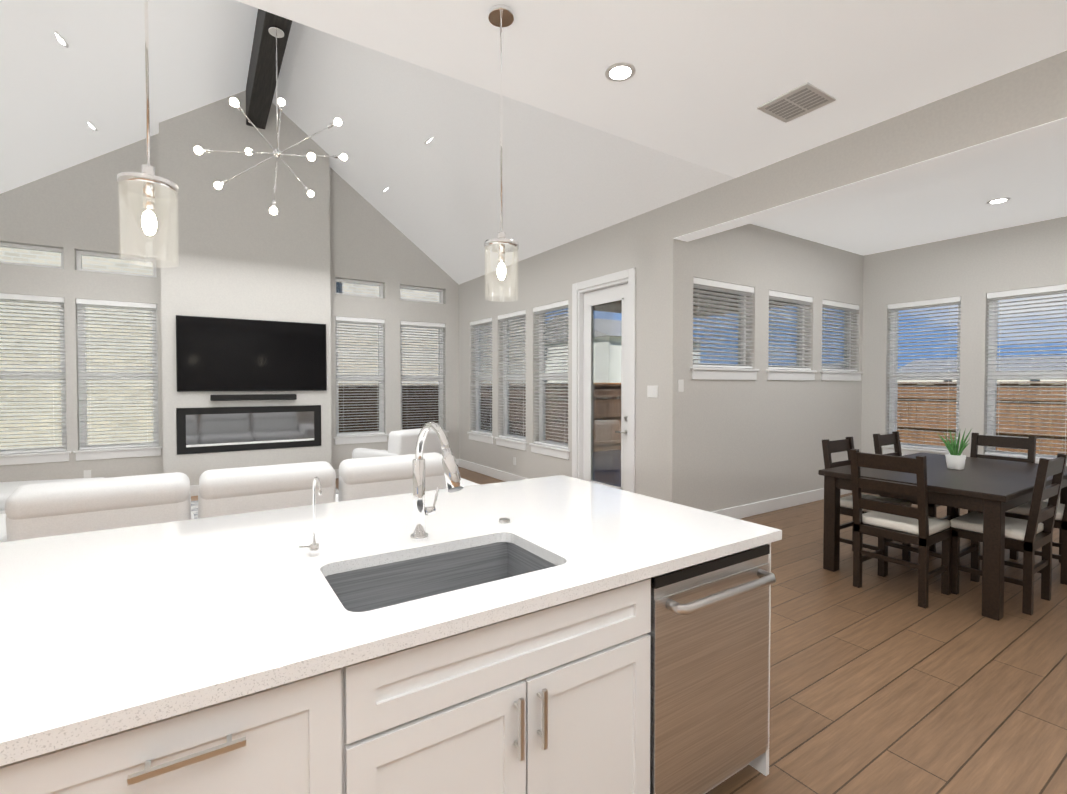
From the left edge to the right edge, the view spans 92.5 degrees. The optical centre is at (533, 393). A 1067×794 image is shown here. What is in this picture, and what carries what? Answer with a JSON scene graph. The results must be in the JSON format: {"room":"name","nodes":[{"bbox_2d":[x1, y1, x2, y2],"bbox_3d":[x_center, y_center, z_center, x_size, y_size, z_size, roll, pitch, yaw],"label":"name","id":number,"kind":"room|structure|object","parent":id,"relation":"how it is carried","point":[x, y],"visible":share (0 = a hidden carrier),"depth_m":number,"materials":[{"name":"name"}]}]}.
{"room":"open-plan kitchen","nodes":[
{"label":"open-plan kitchen","id":0,"kind":"room"},
{"bbox_2d":[0,51,1066,511],"bbox_3d":[0.716,-1.437,3.523,10.450,5.650,11.740,-1,1,-33],"label":"wall","id":1,"kind":"structure","parent":0,"point":[700,445],"depth_m":6.32,"materials":[{"name":"paint"}]},
{"bbox_2d":[0,242,63,268],"bbox_3d":[-6.066,-1.631,6.043,0.800,0.260,0.070,-1,1,-33],"label":"transom window","id":2,"kind":"structure","parent":1,"relation":"in","point":[29,247],"depth_m":6.09,"materials":[{"name":"white plastic"}]},
{"bbox_2d":[0,293,70,465],"bbox_3d":[-6.026,-0.170,6.010,0.880,1.980,0.215,-1,1,-33],"label":"window","id":3,"kind":"structure","parent":1,"relation":"in","point":[25,455],"depth_m":6.05,"materials":[{"name":"white plastic"}]},
{"bbox_2d":[76,250,156,276],"bbox_3d":[-5.311,-1.640,6.534,0.800,0.260,0.070,-1,1,-33],"label":"transom window","id":4,"kind":"structure","parent":1,"relation":"in","point":[79,254],"depth_m":6.45,"materials":[{"name":"white plastic"}]},
{"bbox_2d":[73,298,162,460],"bbox_3d":[-5.272,-0.179,6.501,0.880,1.980,0.215,-1,1,-33],"label":"window","id":5,"kind":"structure","parent":1,"relation":"in","point":[85,451],"depth_m":6.45,"materials":[{"name":"white plastic"}]},
{"bbox_2d":[190,485,198,495],"bbox_3d":[-3.833,1.251,7.013,2.020,0.140,0.015,-1,1,-33],"label":"baseboard","id":6,"kind":"structure","parent":1,"relation":"attached to","point":[194,489],"depth_m":6.63,"materials":[{"name":"white"}]},
{"bbox_2d":[176,405,320,454],"bbox_3d":[-3.834,0.471,7.000,1.732,0.592,0.018,-1,1,-33],"label":"fireplace","id":7,"kind":"object","parent":1,"relation":"attached to","point":[213,429],"visible":0.95,"depth_m":6.95,"materials":[{"name":"black metal"}]},
{"bbox_2d":[176,315,326,391],"bbox_3d":[-3.789,-0.524,6.985,1.800,0.970,0.043,-1,1,-33],"label":"wall-mounted tv","id":8,"kind":"object","parent":1,"relation":"attached to","point":[221,354],"visible":0.96,"depth_m":6.92,"materials":[{"name":"black plastic"}]},
{"bbox_2d":[210,394,296,400],"bbox_3d":[-3.799,0.047,6.965,1.030,0.080,0.086,-1,1,-33],"label":"soundbar","id":9,"kind":"object","parent":1,"relation":"attached to","point":[239,397],"visible":1,"depth_m":6.92,"materials":[{"name":"black plastic"}]},
{"bbox_2d":[335,278,382,297],"bbox_3d":[-2.802,-1.672,8.168,0.770,0.260,0.070,-1,1,-33],"label":"transom window","id":10,"kind":"structure","parent":1,"relation":"in","point":[380,285],"depth_m":8.17,"materials":[{"name":"white plastic"}]},
{"bbox_2d":[333,316,388,444],"bbox_3d":[-2.762,-0.211,8.136,0.850,1.980,0.215,-1,1,-33],"label":"window","id":11,"kind":"structure","parent":1,"relation":"in","point":[380,435],"depth_m":8.11,"materials":[{"name":"white plastic"}]},
{"bbox_2d":[334,459,458,477],"bbox_3d":[-2.241,1.224,8.407,2.170,0.140,0.015,-1,1,-33],"label":"baseboard","id":12,"kind":"structure","parent":1,"relation":"attached to","point":[457,460],"depth_m":7.89,"materials":[{"name":"white"}]},
{"bbox_2d":[400,285,442,303],"bbox_3d":[-1.935,-1.683,8.733,0.800,0.260,0.070,-1,1,-33],"label":"transom window","id":13,"kind":"structure","parent":1,"relation":"in","point":[440,292],"depth_m":8.76,"materials":[{"name":"white plastic"}]},
{"bbox_2d":[400,321,448,435],"bbox_3d":[-1.895,-0.222,8.700,0.880,1.980,0.215,-1,1,-33],"label":"window","id":14,"kind":"structure","parent":1,"relation":"in","point":[439,378],"depth_m":8.69,"materials":[{"name":"white plastic"}]},
{"bbox_2d":[467,317,493,443],"bbox_3d":[-0.800,-0.215,8.343,0.215,1.980,0.870,-1,1,-33],"label":"window","id":15,"kind":"structure","parent":1,"relation":"attached to","point":[483,375],"depth_m":8.43,"materials":[{"name":"white plastic"}]},
{"bbox_2d":[459,459,527,481],"bbox_3d":[-0.419,1.239,7.640,0.015,0.140,3.290,-1,1,-33],"label":"baseboard","id":16,"kind":"structure","parent":1,"relation":"attached to","point":[501,475],"depth_m":8.05,"materials":[{"name":"white"}]},
{"bbox_2d":[494,310,526,450],"bbox_3d":[-0.270,-0.199,7.530,0.215,1.980,0.890,-1,1,-33],"label":"window","id":17,"kind":"structure","parent":1,"relation":"attached to","point":[514,377],"depth_m":7.60,"materials":[{"name":"white plastic"}]},
{"bbox_2d":[572,267,635,492],"bbox_3d":[0.852,0.008,5.842,0.220,2.670,1.070,-1,1,-33],"label":"door","id":18,"kind":"structure","parent":1,"relation":"in","point":[593,300],"depth_m":5.91,"materials":[{"name":"white wood"}]},
{"bbox_2d":[647,386,657,397],"bbox_3d":[1.196,-0.023,5.140,0.009,0.120,0.140,-1,1,-33],"label":"switch plate","id":19,"kind":"object","parent":1,"relation":"attached to","point":[652,391],"depth_m":5.14,"materials":[{"name":"white plastic"}]},
{"bbox_2d":[678,380,683,391],"bbox_3d":[1.440,-0.080,4.984,0.070,0.120,0.006,-1,1,-33],"label":"switch plate","id":20,"kind":"object","parent":1,"relation":"attached to","point":[680,382],"depth_m":4.98,"materials":[{"name":"white plastic"}]},
{"bbox_2d":[690,277,758,379],"bbox_3d":[1.973,-0.658,5.410,1.100,1.020,0.215,-1,1,-33],"label":"nook window","id":21,"kind":"structure","parent":1,"relation":"in","point":[720,310],"depth_m":5.41,"materials":[{"name":"white plastic"}]},
{"bbox_2d":[712,488,851,518],"bbox_3d":[2.988,1.270,6.014,3.520,0.140,0.015,-1,1,-33],"label":"baseboard","id":22,"kind":"structure","parent":1,"relation":"attached to","point":[753,509],"depth_m":5.85,"materials":[{"name":"white"}]},
{"bbox_2d":[766,290,816,379],"bbox_3d":[3.007,-0.671,6.084,1.010,1.020,0.215,-1,1,-33],"label":"nook window","id":23,"kind":"structure","parent":1,"relation":"in","point":[787,339],"depth_m":6.11,"materials":[{"name":"white plastic"}]},
{"bbox_2d":[820,299,862,380],"bbox_3d":[3.975,-0.683,6.715,1.040,1.020,0.215,-1,1,-33],"label":"nook window","id":24,"kind":"structure","parent":1,"relation":"in","point":[836,332],"depth_m":6.74,"materials":[{"name":"white plastic"}]},
{"bbox_2d":[881,296,962,455],"bbox_3d":[4.916,-0.178,6.439,0.215,1.980,0.860,-1,1,-33],"label":"nook window","id":25,"kind":"structure","parent":1,"relation":"in","point":[895,376],"depth_m":6.43,"materials":[{"name":"white plastic"}]},
{"bbox_2d":[981,284,1066,465],"bbox_3d":[5.467,-0.162,5.593,0.215,1.980,0.860,-1,1,-33],"label":"nook window","id":26,"kind":"structure","parent":1,"relation":"in","point":[994,375],"depth_m":5.64,"materials":[{"name":"white plastic"}]},
{"bbox_2d":[0,0,1066,283],"bbox_3d":[0.716,-2.912,3.495,10.450,2.900,11.740,-1,1,-33],"label":"ceiling","id":27,"kind":"structure","parent":0,"point":[588,146],"depth_m":4.45,"materials":[{"name":"paint"}]},
{"bbox_2d":[55,31,68,47],"bbox_3d":[-3.923,-2.941,4.209,0.141,0.106,0.170,-1,1,-33],"label":"recessed light","id":28,"kind":"object","parent":27,"relation":"in","point":[62,41],"visible":0.54,"depth_m":4.21,"materials":[{"name":"white"}]},
{"bbox_2d":[88,121,97,130],"bbox_3d":[-4.848,-2.945,5.575,0.141,0.106,0.170,-1,1,-33],"label":"recessed light","id":29,"kind":"object","parent":27,"relation":"in","point":[92,126],"visible":0.5,"depth_m":5.58,"materials":[{"name":"white"}]},
{"bbox_2d":[117,0,178,267],"bbox_3d":[-1.275,-1.107,1.684,0.164,1.340,0.164,-1,1,-33],"label":"pendant light","id":30,"kind":"object","parent":27,"relation":"hanging from","point":[148,185],"visible":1,"depth_m":1.68,"materials":[{"name":"clear glass"}]},
{"bbox_2d":[246,9,291,128],"bbox_3d":[-2.361,-3.852,4.765,0.230,0.530,5.218,-1,1,-33],"label":"ridge beam","id":31,"kind":"structure","parent":27,"relation":"attached to","point":[261,85],"depth_m":5.69,"materials":[{"name":"brown wood"}]},
{"bbox_2d":[194,26,346,214],"bbox_3d":[-2.542,-2.649,5.066,1.384,1.886,1.310,-1,1,-33],"label":"sputnik chandelier","id":32,"kind":"object","parent":31,"relation":"hanging from","point":[276,31],"visible":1,"depth_m":5.04,"materials":[{"name":"silver metal"}]},
{"bbox_2d":[484,4,518,301],"bbox_3d":[-0.152,-1.121,2.415,0.164,1.340,0.164,-1,1,-33],"label":"pendant light","id":33,"kind":"object","parent":27,"relation":"hanging from","point":[501,16],"visible":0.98,"depth_m":2.40,"materials":[{"name":"clear glass"}]},
{"bbox_2d":[605,62,635,81],"bbox_3d":[0.485,-1.796,2.853,0.170,0.009,0.170,-1,1,-33],"label":"recessed light","id":34,"kind":"object","parent":27,"relation":"in","point":[620,71],"visible":1,"depth_m":2.85,"materials":[{"name":"white plastic"}]},
{"bbox_2d":[757,82,835,122],"bbox_3d":[1.629,-1.799,3.168,0.320,0.014,0.320,-1,1,-33],"label":"ceiling vent","id":35,"kind":"object","parent":27,"relation":"in","point":[799,101],"visible":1,"depth_m":3.15,"materials":[{"name":"white metal"}]},
{"bbox_2d":[987,197,1010,203],"bbox_3d":[4.420,-1.835,4.855,0.170,0.009,0.170,-1,1,-33],"label":"recessed light","id":36,"kind":"object","parent":27,"relation":"in","point":[999,200],"visible":0.96,"depth_m":4.84,"materials":[{"name":"white plastic"}]},
{"bbox_2d":[529,300,569,459],"bbox_3d":[0.270,-0.183,6.701,0.215,1.980,0.890,-1,1,-33],"label":"window","id":37,"kind":"structure","parent":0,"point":[553,376],"depth_m":6.76,"materials":[{"name":"white plastic"}]},
{"bbox_2d":[191,450,1066,793],"bbox_3d":[0.716,1.437,3.578,10.450,0.100,11.740,-1,1,-33],"label":"floor","id":38,"kind":"structure","parent":0,"point":[881,684],"depth_m":2.52,"materials":[{"name":"brown wood"}]},
{"bbox_2d":[0,452,479,541],"bbox_3d":[-2.018,0.942,3.853,3.300,0.880,1.040,-1,1,-33],"label":"sofa","id":39,"kind":"object","parent":38,"relation":"on","point":[39,510],"visible":0.4,"depth_m":3.28,"materials":[{"name":"white fabric"}]},
{"bbox_2d":[191,488,337,518],"bbox_3d":[-3.561,1.358,4.783,3.900,0.012,3.270,-1,1,-33],"label":"rug","id":40,"kind":"object","parent":38,"relation":"on","point":[194,507],"depth_m":5.97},
{"bbox_2d":[0,477,103,513],"bbox_3d":[-5.035,1.125,4.935,1.250,0.448,0.850,0,1,-19],"label":"chaise ottoman","id":41,"kind":"object","parent":40,"relation":"on","point":[7,489],"visible":0.06,"depth_m":5.01,"materials":[{"name":"white fabric"}]},
{"bbox_2d":[0,534,781,793],"bbox_3d":[-0.452,0.985,1.460,2.709,0.885,0.881,-1,1,-33],"label":"kitchen island","id":42,"kind":"object","parent":38,"relation":"on","point":[558,634],"depth_m":1.30,"materials":[{"name":"white wood"}]},
{"bbox_2d":[0,475,781,757],"bbox_3d":[-0.607,0.520,1.697,2.740,0.035,1.360,-1,1,-33],"label":"island countertop","id":43,"kind":"structure","parent":42,"relation":"on","point":[99,629],"depth_m":1.42,"materials":[{"name":"white stone"}]},
{"bbox_2d":[353,428,441,458],"bbox_3d":[-1.808,0.891,6.896,0.913,0.864,0.860,1,1,33],"label":"armchair","id":44,"kind":"object","parent":38,"relation":"on","point":[402,442],"visible":0.15,"depth_m":6.51,"materials":[{"name":"white fabric"}]},
{"bbox_2d":[822,437,911,574],"bbox_3d":[2.727,0.878,4.190,0.440,0.996,0.496,-1,1,-33],"label":"dining chair","id":45,"kind":"object","parent":38,"relation":"on","point":[835,446],"visible":0.21,"depth_m":4.23,"materials":[{"name":"black wood"}]},
{"bbox_2d":[850,449,951,608],"bbox_3d":[2.574,0.889,3.585,0.496,0.996,0.440,-1,1,-33],"label":"dining chair","id":46,"kind":"object","parent":38,"relation":"on","point":[885,521],"visible":1,"depth_m":3.49,"materials":[{"name":"brown wood"}]},
{"bbox_2d":[873,431,953,551],"bbox_3d":[3.481,0.868,4.681,0.440,0.996,0.496,-1,1,-33],"label":"dining chair","id":47,"kind":"object","parent":38,"relation":"on","point":[879,440],"visible":0.06,"depth_m":4.73,"materials":[{"name":"brown wood"}]},
{"bbox_2d":[818,452,1066,620],"bbox_3d":[3.341,0.988,4.074,1.900,0.780,1.120,-1,1,-33],"label":"dining table","id":48,"kind":"object","parent":38,"relation":"on","point":[993,490],"visible":0.65,"depth_m":3.56,"materials":[{"name":"black wood"}]},
{"bbox_2d":[937,428,970,469],"bbox_3d":[3.357,0.432,4.069,0.243,0.328,0.216,-1,1,-33],"label":"potted plant","id":49,"kind":"object","parent":48,"relation":"on","point":[955,459],"visible":1,"depth_m":4.04,"materials":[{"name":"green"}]},
{"bbox_2d":[954,433,1036,552],"bbox_3d":[4.107,0.871,4.559,0.496,0.996,0.440,-1,1,-33],"label":"dining chair","id":50,"kind":"object","parent":38,"relation":"on","point":[1028,444],"visible":0.08,"depth_m":4.64,"materials":[{"name":"brown wood"}]},
{"bbox_2d":[950,453,1066,614],"bbox_3d":[3.217,0.891,3.475,0.440,0.996,0.496,-1,1,-33],"label":"dining chair","id":51,"kind":"object","parent":38,"relation":"on","point":[1031,535],"visible":0.94,"depth_m":3.38,"materials":[{"name":"brown wood"}]},
{"bbox_2d":[1005,497,1066,584],"bbox_3d":[3.954,0.882,3.955,0.440,0.996,0.496,-1,1,-33],"label":"dining chair","id":52,"kind":"object","parent":38,"relation":"on","point":[1021,511],"visible":0.29,"depth_m":3.75,"materials":[{"name":"black wood"}]},
{"label":"outside","id":53,"kind":"structure","parent":0,"visible":0},
{"bbox_2d":[950,401,1063,453],"bbox_3d":[25.539,0.636,59.043,190.000,0.570,250.000,-1,1,-33],"label":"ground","id":54,"kind":"structure","parent":53,"point":[1051,421],"depth_m":27.08,"materials":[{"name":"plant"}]},
{"bbox_2d":[0,247,438,449],"bbox_3d":[-10.534,-3.165,14.030,19.700,9.700,10.200,-1,1,-33],"label":"brick house","id":55,"kind":"structure","parent":54,"relation":"on","point":[107,264],"depth_m":9.90,"materials":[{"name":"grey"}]},
{"bbox_2d":[338,385,620,449],"bbox_3d":[-0.299,0.721,12.470,10.959,1.890,0.170,-1,1,-33],"label":"fence","id":56,"kind":"object","parent":54,"relation":"on","point":[614,405],"depth_m":10.94,"materials":[{"name":"brown wood"}]},
{"bbox_2d":[608,320,621,382],"bbox_3d":[7.727,-3.570,53.326,12.800,8.400,15.000,-1,1,-33],"label":"house","id":57,"kind":"structure","parent":54,"relation":"on","point":[617,337],"depth_m":44.71,"materials":[{"name":"white"}]},
{"bbox_2d":[613,300,621,312],"bbox_3d":[2.176,-0.141,7.627,3.950,3.000,3.220,-1,1,-33],"label":"patio cover","id":58,"kind":"object","parent":54,"relation":"on","point":[617,309],"depth_m":8.32,"materials":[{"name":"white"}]},
{"bbox_2d":[897,381,1066,454],"bbox_3d":[11.597,0.846,4.395,0.170,1.950,21.739,-1,1,-33],"label":"fence","id":59,"kind":"object","parent":54,"relation":"on","point":[940,431],"depth_m":9.21,"materials":[{"name":"brown wood"}]},
{"bbox_2d":[897,355,1066,393],"bbox_3d":[66.443,-2.416,71.309,17.000,5.400,22.800,-1,1,-33],"label":"house","id":60,"kind":"structure","parent":54,"relation":"on","point":[1010,365],"depth_m":68.46,"materials":[{"name":"beige brick"}]}
]}

